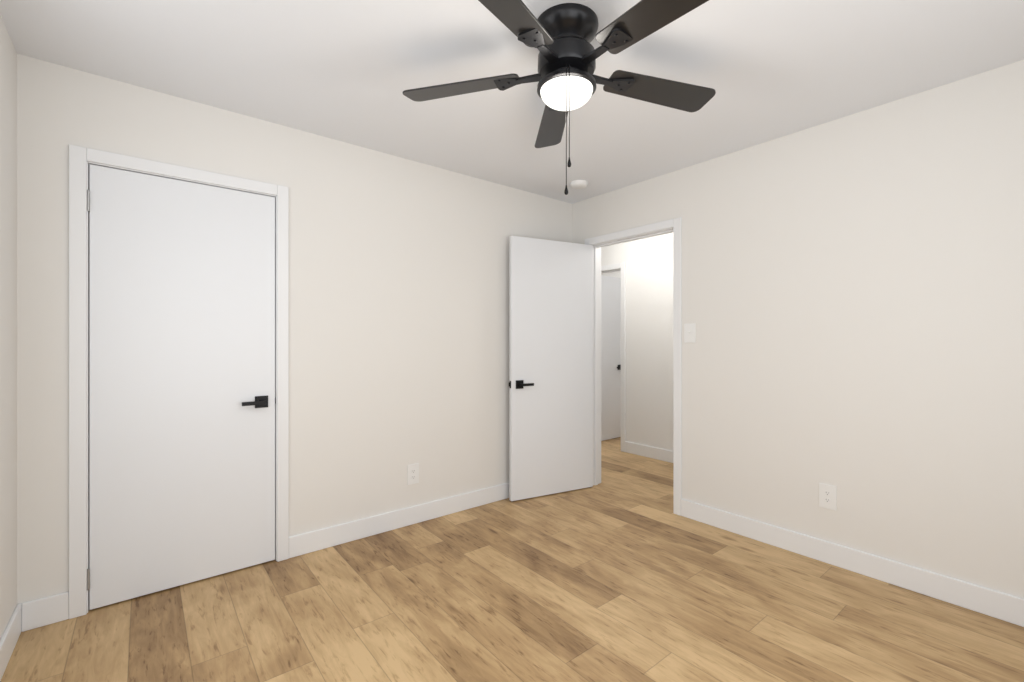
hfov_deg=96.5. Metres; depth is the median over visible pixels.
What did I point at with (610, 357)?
hall door
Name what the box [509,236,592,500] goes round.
room door
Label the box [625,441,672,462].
baseboard
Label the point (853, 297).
wall
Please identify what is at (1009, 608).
baseboard
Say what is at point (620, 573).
floor
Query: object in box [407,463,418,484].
outlet
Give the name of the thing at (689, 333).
light switch
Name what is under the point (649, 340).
wall
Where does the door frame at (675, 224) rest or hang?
attached to the wall at (853, 297)
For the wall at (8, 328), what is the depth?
1.80 m
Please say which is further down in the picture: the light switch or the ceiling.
the light switch
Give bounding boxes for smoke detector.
[570,180,587,188]
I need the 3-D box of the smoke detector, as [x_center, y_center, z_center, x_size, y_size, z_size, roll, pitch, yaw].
[0.514,-1.194,3.503,0.132,0.036,0.132,0,0,-39]
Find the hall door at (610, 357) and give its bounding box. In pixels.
[601,275,620,440]
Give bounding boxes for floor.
[0,437,1023,681]
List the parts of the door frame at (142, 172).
closet door, handle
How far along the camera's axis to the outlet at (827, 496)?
2.52 m
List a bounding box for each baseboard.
[0,603,21,680]
[21,592,68,631]
[289,482,508,557]
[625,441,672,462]
[681,499,1023,626]
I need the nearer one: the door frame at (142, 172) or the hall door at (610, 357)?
the door frame at (142, 172)
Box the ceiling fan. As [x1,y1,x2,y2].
[402,0,715,194]
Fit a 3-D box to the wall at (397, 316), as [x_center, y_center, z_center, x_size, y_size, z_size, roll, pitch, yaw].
[-0.768,0.008,3.068,3.485,2.440,0.120,0,0,-39]
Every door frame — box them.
[69,144,288,618]
[585,217,681,515]
[601,262,625,451]
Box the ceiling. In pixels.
[0,0,1023,203]
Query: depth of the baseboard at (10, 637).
1.77 m
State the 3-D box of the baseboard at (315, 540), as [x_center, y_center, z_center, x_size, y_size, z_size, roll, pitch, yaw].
[-0.363,1.168,3.308,2.313,0.120,0.014,0,0,-39]
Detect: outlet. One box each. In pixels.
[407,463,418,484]
[819,483,836,510]
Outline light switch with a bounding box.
[684,323,695,342]
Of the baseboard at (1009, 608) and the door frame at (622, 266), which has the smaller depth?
the baseboard at (1009, 608)
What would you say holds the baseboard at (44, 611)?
attached to the wall at (397, 316)
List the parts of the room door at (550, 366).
handle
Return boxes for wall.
[0,16,16,639]
[17,54,571,603]
[572,60,1023,598]
[601,233,672,450]
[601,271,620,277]
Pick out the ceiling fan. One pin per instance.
(560, 37)

